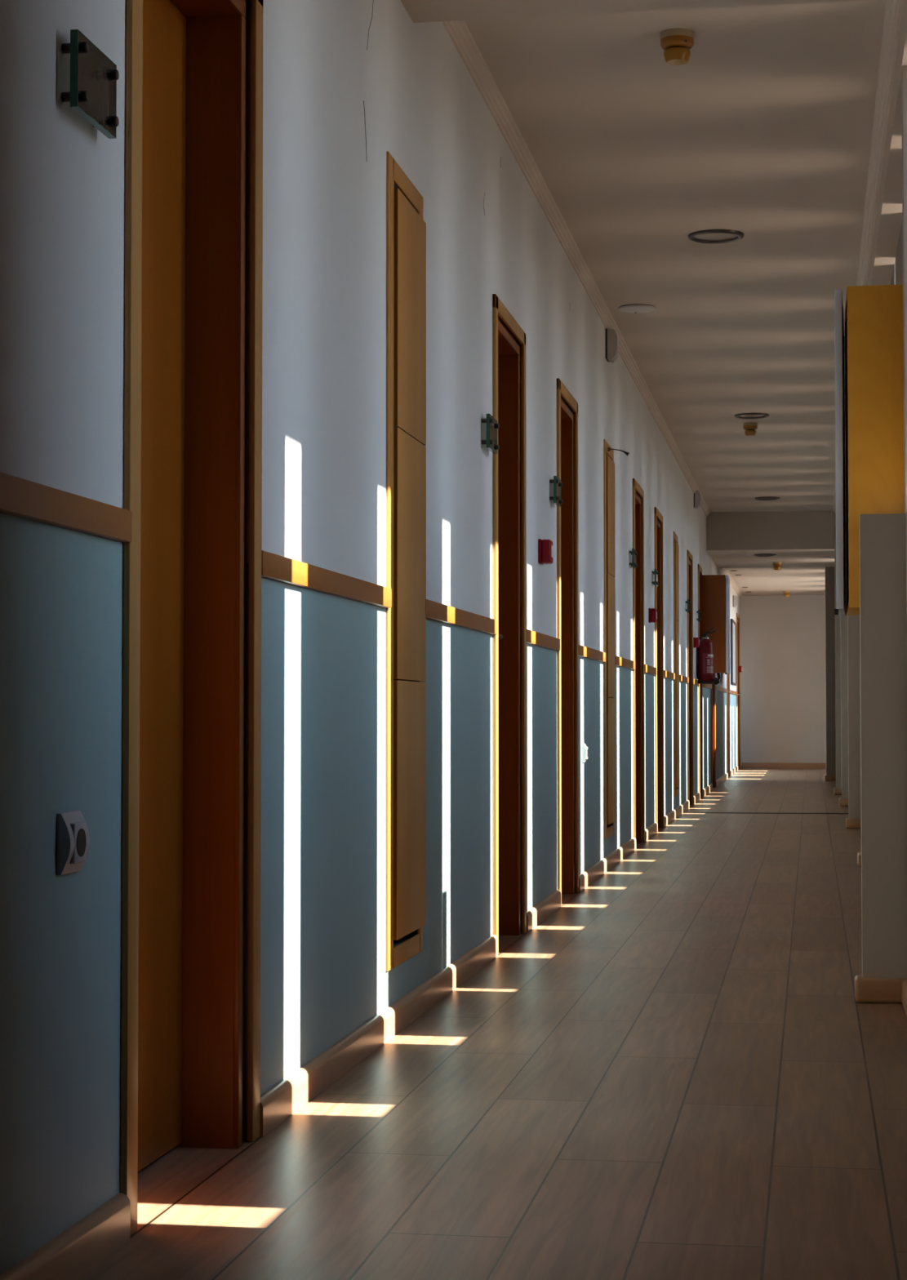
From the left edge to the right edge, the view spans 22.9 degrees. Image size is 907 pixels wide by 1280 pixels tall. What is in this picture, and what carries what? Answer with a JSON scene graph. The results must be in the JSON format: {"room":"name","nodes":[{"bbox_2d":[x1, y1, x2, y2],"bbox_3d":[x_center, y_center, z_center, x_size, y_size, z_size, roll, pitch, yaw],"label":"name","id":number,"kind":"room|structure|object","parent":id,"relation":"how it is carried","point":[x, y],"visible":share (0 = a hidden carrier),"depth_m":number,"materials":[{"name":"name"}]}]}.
{"room":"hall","nodes":[
{"label":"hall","id":0,"kind":"room"},
{"bbox_2d":[0,0,740,1275],"bbox_3d":[0.669,-0.326,11.911,0.401,3.000,41.700,0,-2,9],"label":"wall","id":1,"kind":"structure","parent":0,"point":[347,84],"depth_m":4.70,"materials":[{"name":"paint"}]},
{"bbox_2d":[0,1192,129,1279],"bbox_3d":[-1.456,0.657,-2.712,0.017,0.068,12.230,0,-2,9],"label":"baseboard","id":2,"kind":"structure","parent":1,"relation":"attached to","point":[70,1255],"depth_m":3.10,"materials":[{"name":"brown wood"}]},
{"bbox_2d":[0,471,132,542],"bbox_3d":[-1.458,-0.370,-2.675,0.016,0.047,12.234,0,-2,9],"label":"rail","id":3,"kind":"object","parent":1,"relation":"attached to","point":[20,497],"visible":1,"depth_m":3.05,"materials":[{"name":"brown wood"}]},
{"bbox_2d":[56,810,89,875],"bbox_3d":[-0.526,0.281,3.097,0.022,0.084,0.084,0,-2,9],"label":"wall socket","id":4,"kind":"object","parent":1,"relation":"attached to","point":[73,836],"visible":1,"depth_m":3.07,"materials":[{"name":"white plastic"}]},
{"bbox_2d":[61,29,119,138],"bbox_3d":[-0.514,-0.785,3.163,0.036,0.107,0.173,0,-2,9],"label":"plate","id":5,"kind":"object","parent":1,"relation":"attached to","point":[94,77],"visible":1,"depth_m":3.17,"materials":[{"name":"clear glass"}]},
{"bbox_2d":[120,0,262,1235],"bbox_3d":[-0.500,-0.170,3.772,0.161,2.150,0.815,0,-2,9],"label":"door","id":6,"kind":"structure","parent":1,"relation":"in","point":[182,1080],"depth_m":4.04,"materials":[{"name":"brown wood"}]},
{"bbox_2d":[261,550,391,608],"bbox_3d":[-0.260,-0.123,4.800,0.016,0.047,1.293,0,-2,9],"label":"rail","id":7,"kind":"object","parent":1,"relation":"attached to","point":[273,566],"visible":0.8,"depth_m":4.66,"materials":[{"name":"brown wood"}]},
{"bbox_2d":[259,934,497,1137],"bbox_3d":[-0.113,0.934,5.672,0.017,0.068,3.130,0,-2,9],"label":"baseboard","id":8,"kind":"structure","parent":1,"relation":"attached to","point":[285,1098],"depth_m":5.04,"materials":[{"name":"brown wood"}]},
{"bbox_2d":[385,151,426,971],"bbox_3d":[-0.142,-0.189,5.688,0.061,2.000,0.502,0,-2,9],"label":"hatch","id":9,"kind":"object","parent":1,"relation":"attached to","point":[406,228],"visible":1,"depth_m":5.65,"materials":[{"name":"brown wood"}]},
{"bbox_2d":[425,599,497,634],"bbox_3d":[0.026,-0.063,6.588,0.016,0.047,1.351,0,-2,9],"label":"rail","id":10,"kind":"object","parent":1,"relation":"attached to","point":[434,611],"visible":0.8,"depth_m":6.48,"materials":[{"name":"brown wood"}]},
{"bbox_2d":[481,413,499,453],"bbox_3d":[0.117,-0.654,7.101,0.036,0.107,0.173,0,-2,9],"label":"plate","id":11,"kind":"object","parent":1,"relation":"attached to","point":[492,425],"visible":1,"depth_m":7.10,"materials":[{"name":"clear glass"}]},
{"bbox_2d":[492,293,526,953],"bbox_3d":[0.121,-0.042,7.648,0.161,2.150,0.780,0,-2,9],"label":"door","id":12,"kind":"structure","parent":1,"relation":"in","point":[507,334],"depth_m":7.91,"materials":[{"name":"brown wood"}]},
{"bbox_2d":[526,629,559,650],"bbox_3d":[0.341,0.002,8.553,0.016,0.047,1.079,0,-2,9],"label":"rail","id":13,"kind":"object","parent":1,"relation":"attached to","point":[533,637],"visible":1,"depth_m":8.50,"materials":[{"name":"brown wood"}]},
{"bbox_2d":[526,889,561,932],"bbox_3d":[0.343,1.028,8.516,0.017,0.068,1.075,0,-2,9],"label":"baseboard","id":14,"kind":"structure","parent":1,"relation":"attached to","point":[536,914],"depth_m":8.46,"materials":[{"name":"brown wood"}]},
{"bbox_2d":[537,538,553,564],"bbox_3d":[0.352,-0.336,8.513,0.050,0.092,0.092,0,-2,9],"label":"fire alarm","id":15,"kind":"object","parent":1,"relation":"attached to","point":[545,548],"visible":1,"depth_m":8.47,"materials":[{"name":"red plastic"}]},
{"bbox_2d":[549,475,562,506],"bbox_3d":[0.411,-0.594,8.932,0.036,0.107,0.173,0,-2,9],"label":"plate","id":16,"kind":"object","parent":1,"relation":"attached to","point":[557,482],"visible":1,"depth_m":8.86,"materials":[{"name":"clear glass"}]},
{"bbox_2d":[556,377,578,894],"bbox_3d":[0.411,0.018,9.461,0.161,2.150,0.745,0,-2,9],"label":"door","id":17,"kind":"structure","parent":1,"relation":"in","point":[566,402],"depth_m":9.71,"materials":[{"name":"brown wood"}]},
{"bbox_2d":[441,20,711,517],"bbox_3d":[1.225,-1.514,14.025,0.043,0.046,16.550,0,-2,9],"label":"crown molding","id":18,"kind":"structure","parent":1,"relation":"attached to","point":[458,31],"depth_m":8.60,"materials":[{"name":"paint"}]},
{"bbox_2d":[582,743,588,762],"bbox_3d":[0.595,0.510,10.094,0.022,0.084,0.084,0,-2,9],"label":"wall socket","id":19,"kind":"object","parent":1,"relation":"attached to","point":[584,748],"visible":1,"depth_m":10.05,"materials":[{"name":"white plastic"}]},
{"bbox_2d":[578,644,607,662],"bbox_3d":[0.651,0.066,10.487,0.016,0.047,1.359,0,-2,9],"label":"rail","id":20,"kind":"object","parent":1,"relation":"attached to","point":[584,651],"visible":1,"depth_m":10.41,"materials":[{"name":"brown wood"}]},
{"bbox_2d":[578,837,636,892],"bbox_3d":[0.797,1.122,11.349,0.017,0.068,3.175,0,-2,9],"label":"baseboard","id":21,"kind":"structure","parent":1,"relation":"attached to","point":[588,877],"depth_m":11.01,"materials":[{"name":"brown wood"}]},
{"bbox_2d":[604,439,615,839],"bbox_3d":[0.774,0.001,11.409,0.061,2.000,0.503,0,-2,9],"label":"hatch","id":22,"kind":"object","parent":1,"relation":"attached to","point":[609,464],"visible":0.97,"depth_m":11.32,"materials":[{"name":"brown wood"}]},
{"bbox_2d":[607,447,629,456],"bbox_3d":[0.839,-0.958,11.349,0.110,0.048,0.024,0,-2,7],"label":"bent arm","id":23,"kind":"object","parent":22,"relation":"attached to","point":[609,449],"visible":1,"depth_m":11.35},
{"bbox_2d":[605,328,619,363],"bbox_3d":[0.809,-1.496,11.373,0.060,0.156,0.125,0,-2,9],"label":"detector","id":24,"kind":"object","parent":1,"relation":"attached to","point":[612,342],"visible":1,"depth_m":11.31,"materials":[{"name":"white plastic"}]},
{"bbox_2d":[615,655,635,669],"bbox_3d":[0.941,0.126,12.298,0.016,0.047,1.329,0,-2,9],"label":"rail","id":25,"kind":"object","parent":1,"relation":"attached to","point":[620,661],"visible":0.8,"depth_m":12.23,"materials":[{"name":"brown wood"}]},
{"bbox_2d":[629,548,637,568],"bbox_3d":[1.031,-0.466,12.800,0.036,0.107,0.173,0,-2,9],"label":"plate","id":26,"kind":"object","parent":1,"relation":"attached to","point":[633,564],"visible":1,"depth_m":12.73,"materials":[{"name":"clear glass"}]},
{"bbox_2d":[632,478,644,842],"bbox_3d":[1.032,0.146,13.332,0.161,2.150,0.750,0,-2,9],"label":"door","id":27,"kind":"structure","parent":1,"relation":"in","point":[638,673],"depth_m":13.58,"materials":[{"name":"brown wood"}]},
{"bbox_2d":[644,664,657,675],"bbox_3d":[1.250,0.190,14.225,0.016,0.047,1.084,0,-2,9],"label":"rail","id":28,"kind":"object","parent":1,"relation":"attached to","point":[649,669],"visible":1,"depth_m":14.21,"materials":[{"name":"brown wood"}]},
{"bbox_2d":[644,822,657,841],"bbox_3d":[1.252,1.216,14.188,0.017,0.068,1.080,0,-2,9],"label":"baseboard","id":29,"kind":"structure","parent":1,"relation":"attached to","point":[652,829],"depth_m":14.16,"materials":[{"name":"brown wood"}]},
{"bbox_2d":[648,608,657,622],"bbox_3d":[1.273,-0.156,14.257,0.050,0.092,0.092,0,-2,9],"label":"fire alarm","id":30,"kind":"object","parent":1,"relation":"attached to","point":[652,613],"visible":1,"depth_m":14.21,"materials":[{"name":"red plastic"}]},
{"bbox_2d":[652,568,658,586],"bbox_3d":[1.320,-0.406,14.606,0.036,0.107,0.173,0,-2,9],"label":"plate","id":31,"kind":"object","parent":1,"relation":"attached to","point":[655,572],"visible":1,"depth_m":14.54,"materials":[{"name":"clear glass"}]},
{"bbox_2d":[654,506,664,827],"bbox_3d":[1.319,0.206,15.123,0.161,2.150,0.720,0,-2,9],"label":"door","id":32,"kind":"structure","parent":1,"relation":"in","point":[659,591],"depth_m":15.35,"materials":[{"name":"brown wood"}]},
{"bbox_2d":[663,670,675,679],"bbox_3d":[1.555,0.253,16.130,0.016,0.047,1.344,0,-2,9],"label":"rail","id":33,"kind":"object","parent":1,"relation":"attached to","point":[667,674],"visible":1,"depth_m":16.09,"materials":[{"name":"brown wood"}]},
{"bbox_2d":[673,531,679,796],"bbox_3d":[1.677,0.187,17.044,0.061,2.000,0.503,0,-2,9],"label":"hatch","id":34,"kind":"object","parent":1,"relation":"attached to","point":[676,547],"visible":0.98,"depth_m":16.94,"materials":[{"name":"brown wood"}]},
{"bbox_2d":[664,800,689,826],"bbox_3d":[1.704,1.310,17.011,0.017,0.068,3.200,0,-2,9],"label":"baseboard","id":35,"kind":"structure","parent":1,"relation":"attached to","point":[675,813],"depth_m":16.76,"materials":[{"name":"brown wood"}]},
{"bbox_2d":[679,674,688,683],"bbox_3d":[1.847,0.313,17.953,0.016,0.047,1.369,0,-2,9],"label":"rail","id":36,"kind":"object","parent":1,"relation":"attached to","point":[682,678],"visible":0.8,"depth_m":17.90,"materials":[{"name":"brown wood"}]},
{"bbox_2d":[685,599,690,613],"bbox_3d":[1.940,-0.278,18.475,0.036,0.107,0.173,0,-2,9],"label":"plate","id":37,"kind":"object","parent":1,"relation":"attached to","point":[687,602],"visible":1,"depth_m":18.40,"materials":[{"name":"clear glass"}]},
{"bbox_2d":[686,550,693,804],"bbox_3d":[1.938,0.334,18.992,0.161,2.150,0.720,0,-2,9],"label":"door","id":38,"kind":"structure","parent":1,"relation":"in","point":[690,581],"depth_m":19.22,"materials":[{"name":"brown wood"}]},
{"bbox_2d":[693,637,699,648],"bbox_3d":[2.136,0.022,19.645,0.050,0.092,0.092,0,-2,9],"label":"fire alarm","id":39,"kind":"object","parent":1,"relation":"attached to","point":[695,640],"visible":1,"depth_m":19.60,"materials":[{"name":"red plastic"}]},
{"bbox_2d":[693,679,699,685],"bbox_3d":[2.155,0.377,19.870,0.016,0.047,1.084,0,-2,9],"label":"rail","id":40,"kind":"object","parent":1,"relation":"attached to","point":[695,681],"visible":0.76,"depth_m":19.73,"materials":[{"name":"brown wood"}]},
{"bbox_2d":[693,792,700,804],"bbox_3d":[2.157,1.403,19.833,0.017,0.068,1.080,0,-2,9],"label":"baseboard","id":41,"kind":"structure","parent":1,"relation":"attached to","point":[696,797],"depth_m":19.80,"materials":[{"name":"brown wood"}]},
{"bbox_2d":[693,490,701,508],"bbox_3d":[2.167,-1.248,19.851,0.060,0.156,0.125,0,-2,9],"label":"detector","id":42,"kind":"object","parent":1,"relation":"attached to","point":[697,496],"visible":0.96,"depth_m":19.79,"materials":[{"name":"white plastic"}]},
{"bbox_2d":[696,609,701,622],"bbox_3d":[2.225,-0.219,20.251,0.036,0.107,0.173,0,-2,9],"label":"plate","id":43,"kind":"object","parent":1,"relation":"attached to","point":[699,611],"visible":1,"depth_m":20.18,"materials":[{"name":"clear glass"}]},
{"bbox_2d":[697,564,702,797],"bbox_3d":[2.215,0.391,20.719,0.161,2.150,0.620,0,-2,9],"label":"door","id":44,"kind":"structure","parent":1,"relation":"in","point":[700,569],"depth_m":20.88,"materials":[{"name":"brown wood"}]},
{"bbox_2d":[702,684,711,688],"bbox_3d":[2.495,0.447,21.991,0.016,0.047,1.984,0,-2,9],"label":"rail","id":45,"kind":"object","parent":1,"relation":"attached to","point":[707,686],"visible":0.71,"depth_m":22.06,"materials":[{"name":"brown wood"}]},
{"bbox_2d":[696,627,718,684],"bbox_3d":[2.272,0.141,20.104,0.161,0.510,0.177,1,-2,-26],"label":"fire extinguisher","id":46,"kind":"object","parent":1,"relation":"attached to","point":[704,653],"visible":0.94,"depth_m":20.06,"materials":[{"name":"red metal"}]},
{"bbox_2d":[706,654,713,669],"bbox_3d":[2.306,0.211,20.062,0.084,0.163,0.013,1,-2,-31],"label":"print","id":47,"kind":"object","parent":46,"relation":"attached to","point":[709,657],"depth_m":20.06},
{"bbox_2d":[713,672,724,684],"bbox_3d":[2.471,0.364,20.922,0.121,0.116,0.036,0,-2,9],"label":"hose nozzle","id":48,"kind":"object","parent":46,"relation":"attached to","point":[722,677],"visible":0.77,"depth_m":20.91,"materials":[{"name":"black plastic"}]},
{"bbox_2d":[702,783,712,797],"bbox_3d":[2.497,1.474,21.955,0.017,0.068,1.980,0,-2,9],"label":"baseboard","id":49,"kind":"structure","parent":1,"relation":"attached to","point":[708,788],"depth_m":21.76,"materials":[{"name":"brown wood"}]},
{"bbox_2d":[711,673,715,787],"bbox_3d":[2.647,0.480,23.413,0.161,2.150,0.880,0,-2,9],"label":"door","id":50,"kind":"structure","parent":1,"relation":"in","point":[713,686],"depth_m":23.71,"materials":[{"name":"brown wood"}]},
{"bbox_2d":[699,574,730,674],"bbox_3d":[2.459,-0.134,21.002,0.261,0.925,0.502,0,-2,9],"label":"upper cabinet","id":51,"kind":"object","parent":1,"relation":"attached to","point":[714,589],"visible":0.88,"depth_m":20.76,"materials":[{"name":"brown wood"}]},
{"bbox_2d":[715,772,728,786],"bbox_3d":[3.067,1.591,25.513,0.017,0.068,3.470,0,-2,9],"label":"baseboard","id":52,"kind":"structure","parent":1,"relation":"attached to","point":[725,776],"depth_m":25.27,"materials":[{"name":"brown wood"}]},
{"bbox_2d":[715,685,728,693],"bbox_3d":[3.065,0.565,25.549,0.016,0.047,3.474,0,-2,9],"label":"rail","id":53,"kind":"object","parent":1,"relation":"attached to","point":[717,688],"visible":1,"depth_m":25.48,"materials":[{"name":"brown wood"}]},
{"bbox_2d":[726,673,730,776],"bbox_3d":[3.383,0.621,27.658,0.104,2.150,0.800,0,-2,9],"label":"door","id":54,"kind":"structure","parent":1,"relation":"in","point":[728,730],"depth_m":27.92,"materials":[{"name":"brown wood"}]},
{"bbox_2d":[720,568,742,599],"bbox_3d":[3.576,-0.748,28.686,0.043,0.046,7.700,0,-2,9],"label":"crown molding","id":55,"kind":"structure","parent":1,"relation":"attached to","point":[725,571],"depth_m":28.99,"materials":[{"name":"paint"}]},
{"bbox_2d":[730,618,736,685],"bbox_3d":[3.676,0.171,29.323,0.030,0.840,1.450,0,-2,9],"label":"notice board","id":56,"kind":"object","parent":1,"relation":"attached to","point":[733,624],"visible":1,"depth_m":29.16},
{"bbox_2d":[729,689,737,695],"bbox_3d":[3.691,0.694,29.457,0.016,0.047,2.854,0,-2,9],"label":"rail","id":57,"kind":"object","parent":1,"relation":"attached to","point":[733,692],"visible":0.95,"depth_m":29.38,"materials":[{"name":"brown wood"}]},
{"bbox_2d":[730,765,737,776],"bbox_3d":[3.693,1.721,29.421,0.017,0.068,2.850,0,-2,9],"label":"baseboard","id":58,"kind":"structure","parent":1,"relation":"attached to","point":[735,769],"depth_m":29.28,"materials":[{"name":"brown wood"}]},
{"bbox_2d":[733,595,737,607],"bbox_3d":[3.735,-0.512,29.617,0.060,0.156,0.125,0,-2,9],"label":"detector","id":59,"kind":"object","parent":1,"relation":"attached to","point":[735,597],"visible":1,"depth_m":29.56,"materials":[{"name":"white plastic"}]},
{"bbox_2d":[736,613,740,768],"bbox_3d":[3.992,0.732,31.458,0.104,2.180,1.200,0,-2,9],"label":"door","id":60,"kind":"structure","parent":1,"relation":"in","point":[738,642],"depth_m":31.92,"materials":[{"name":"brown wood"}]},
{"bbox_2d":[737,666,742,672],"bbox_3d":[4.010,0.407,31.259,0.050,0.092,0.092,0,-2,9],"label":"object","id":61,"kind":"object","parent":1,"relation":"attached to","point":[740,668],"visible":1,"depth_m":31.21,"materials":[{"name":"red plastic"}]},
{"bbox_2d":[77,768,906,1279],"bbox_3d":[1.484,1.229,11.729,2.051,0.120,42.300,0,-2,9],"label":"floor","id":62,"kind":"structure","parent":0,"point":[678,1072],"depth_m":4.39,"materials":[{"name":"laminate"}]},
{"bbox_2d":[683,811,848,813],"bbox_3d":[2.462,1.359,17.557,1.303,0.006,0.080,0,-2,9],"label":"threshold","id":63,"kind":"object","parent":62,"relation":"on","point":[684,811],"visible":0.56,"depth_m":17.55,"materials":[{"name":"metal"}]},
{"bbox_2d":[824,566,835,781],"bbox_3d":[4.458,0.401,26.292,0.192,2.500,0.570,0,-2,9],"label":"pillar","id":64,"kind":"structure","parent":62,"relation":"on","point":[830,775],"depth_m":26.04,"materials":[{"name":"paint"}]},
{"bbox_2d":[834,526,841,795],"bbox_3d":[3.758,0.199,21.724,0.128,2.600,0.220,0,-2,9],"label":"pillar","id":65,"kind":"structure","parent":62,"relation":"on","point":[837,789],"depth_m":21.63,"materials":[{"name":"paint"}]},
{"bbox_2d":[839,564,848,806],"bbox_3d":[3.337,0.110,19.039,0.110,2.600,0.240,0,-2,9],"label":"pillar","id":66,"kind":"structure","parent":62,"relation":"on","point":[844,800],"depth_m":18.93,"materials":[{"name":"paint"}]},
{"bbox_2d":[845,615,861,828],"bbox_3d":[2.743,-0.012,15.333,0.111,2.600,0.170,0,-2,9],"label":"pillar","id":67,"kind":"structure","parent":62,"relation":"on","point":[854,821],"depth_m":15.25,"materials":[{"name":"paint"}]},
{"bbox_2d":[857,626,861,867],"bbox_3d":[2.129,-0.139,11.501,0.110,2.600,0.235,0,-2,9],"label":"pillar","id":68,"kind":"structure","parent":62,"relation":"on","point":[859,854],"depth_m":11.52,"materials":[{"name":"paint"}]},
{"bbox_2d":[854,513,906,1003],"bbox_3d":[1.205,0.319,6.086,0.227,1.325,0.095,0,-2,9],"label":"wall","id":69,"kind":"structure","parent":62,"relation":"on","point":[882,536],"depth_m":6.06,"materials":[{"name":"paint"}]},
{"bbox_2d":[901,511,906,1016],"bbox_3d":[1.200,0.305,5.667,0.105,1.325,0.725,0,-2,9],"label":"wall","id":70,"kind":"structure","parent":62,"relation":"on","point":[904,984],"depth_m":5.93,"materials":[{"name":"paint"}]},
{"bbox_2d":[901,65,906,513],"bbox_3d":[1.295,-0.313,6.258,0.098,2.600,0.100,0,-2,9],"label":"pillar","id":71,"kind":"structure","parent":62,"relation":"on","point":[904,75],"depth_m":6.26,"materials":[{"name":"paint"}]},
{"bbox_2d":[464,0,886,512],"bbox_3d":[0.515,-2.014,6.702,1.761,0.470,31.660,0,-2,9],"label":"ceiling","id":72,"kind":"structure","parent":0,"point":[764,134],"depth_m":8.53,"materials":[{"name":"paint"}]},
{"bbox_2d":[400,0,866,22],"bbox_3d":[0.515,-1.726,5.426,1.361,0.190,0.660,0,-2,9],"label":"ceiling beam","id":73,"kind":"structure","parent":72,"relation":"attached to","point":[419,11],"depth_m":5.72,"materials":[{"name":"paint"}]},
{"bbox_2d":[617,303,656,313],"bbox_3d":[0.903,-1.628,10.995,0.187,0.018,0.187,0,-2,9],"label":"ceiling disc","id":74,"kind":"object","parent":72,"relation":"attached to","point":[637,308],"visible":1,"depth_m":10.96,"materials":[{"name":"white plastic"}]},
{"bbox_2d":[660,28,693,65],"bbox_3d":[0.657,-1.740,6.569,0.100,0.088,0.100,0,-2,9],"label":"smoke detector","id":75,"kind":"object","parent":72,"relation":"attached to","point":[677,44],"visible":1,"depth_m":6.54,"materials":[{"name":"beige plastic"}]},
{"bbox_2d":[688,229,744,243],"bbox_3d":[1.097,-1.685,9.340,0.234,0.013,0.234,0,-2,9],"label":"recessed light","id":76,"kind":"object","parent":72,"relation":"in","point":[708,236],"visible":1,"depth_m":9.33,"materials":[{"name":"metal"}]},
{"bbox_2d":[742,422,757,435],"bbox_3d":[2.043,-1.448,15.376,0.100,0.088,0.100,0,-2,9],"label":"smoke detector","id":77,"kind":"object","parent":72,"relation":"attached to","point":[750,428],"visible":1,"depth_m":15.34,"materials":[{"name":"beige plastic"}]},
{"bbox_2d":[734,413,768,418],"bbox_3d":[1.997,-1.499,14.960,0.234,0.013,0.234,0,-2,9],"label":"recessed light","id":78,"kind":"object","parent":72,"relation":"in","point":[742,415],"visible":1,"depth_m":14.97,"materials":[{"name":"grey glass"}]},
{"bbox_2d":[755,496,780,500],"bbox_3d":[2.906,-1.309,20.685,0.234,0.013,0.234,0,-2,9],"label":"recessed light","id":79,"kind":"object","parent":72,"relation":"in","point":[764,498],"visible":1,"depth_m":20.70,"materials":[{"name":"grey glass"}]},
{"bbox_2d":[706,511,835,568],"bbox_3d":[3.401,-1.037,23.434,1.361,0.376,2.740,0,-2,9],"label":"ceiling beam","id":80,"kind":"structure","parent":72,"relation":"attached to","point":[798,539],"depth_m":22.13,"materials":[{"name":"paint"}]},
{"bbox_2d":[753,553,777,556],"bbox_3d":[3.178,-0.864,22.774,0.234,0.013,0.234,0,-2,9],"label":"recessed light","id":81,"kind":"object","parent":80,"relation":"attached to","point":[761,554],"visible":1,"depth_m":22.75,"materials":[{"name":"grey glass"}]},
{"bbox_2d":[773,561,782,570],"bbox_3d":[3.464,-0.789,23.892,0.100,0.088,0.100,0,-2,9],"label":"smoke detector","id":82,"kind":"object","parent":80,"relation":"attached to","point":[777,565],"visible":1,"depth_m":23.86,"materials":[{"name":"beige plastic"}]},
{"bbox_2d":[866,0,906,285],"bbox_3d":[2.508,-1.453,13.817,0.080,0.180,16.550,0,-2,9],"label":"wall","id":83,"kind":"structure","parent":72,"relation":"attached to","point":[889,215],"depth_m":7.85,"materials":[{"name":"paint"}]},
{"bbox_2d":[727,567,825,595],"bbox_3d":[4.045,-1.145,28.725,1.761,0.750,7.900,0,-2,9],"label":"ceiling","id":84,"kind":"structure","parent":0,"point":[759,580],"depth_m":28.87,"materials":[{"name":"paint"}]},
{"bbox_2d":[782,590,790,596],"bbox_3d":[4.653,-0.644,31.195,0.100,0.088,0.100,0,-2,9],"label":"smoke detector","id":85,"kind":"object","parent":84,"relation":"attached to","point":[786,593],"visible":1,"depth_m":31.16,"materials":[{"name":"beige plastic"}]},
{"bbox_2d":[739,595,826,768],"bbox_3d":[4.797,0.355,32.456,2.051,3.000,0.200,0,-2,9],"label":"wall","id":86,"kind":"structure","parent":0,"point":[783,680],"depth_m":32.35,"materials":[{"name":"white paint"}]},
{"bbox_2d":[742,762,826,768],"bbox_3d":[4.774,1.813,32.301,1.201,0.075,0.018,0,-2,9],"label":"baseboard","id":87,"kind":"structure","parent":86,"relation":"attached to","point":[744,765],"depth_m":32.30,"materials":[{"name":"brown wood"}]},
{"bbox_2d":[890,219,902,284],"bbox_3d":[3.322,-0.234,17.689,0.290,3.200,29.450,0,-2,9],"label":"wall","id":88,"kind":"structure","parent":0,"point":[897,274],"depth_m":8.55,"materials":[{"name":"paint"}]},
{"bbox_2d":[832,0,903,513],"bbox_3d":[2.447,-1.520,13.829,0.043,0.046,16.550,0,-2,9],"label":"crown molding","id":89,"kind":"structure","parent":88,"relation":"attached to","point":[894,8],"depth_m":7.51,"materials":[{"name":"paint"}]},
{"bbox_2d":[834,284,904,616],"bbox_3d":[1.255,-0.533,6.576,0.274,0.934,0.502,0,-2,9],"label":"upper cabinet","id":90,"kind":"object","parent":88,"relation":"attached to","point":[869,357],"visible":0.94,"depth_m":6.34,"materials":[{"name":"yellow wood"}]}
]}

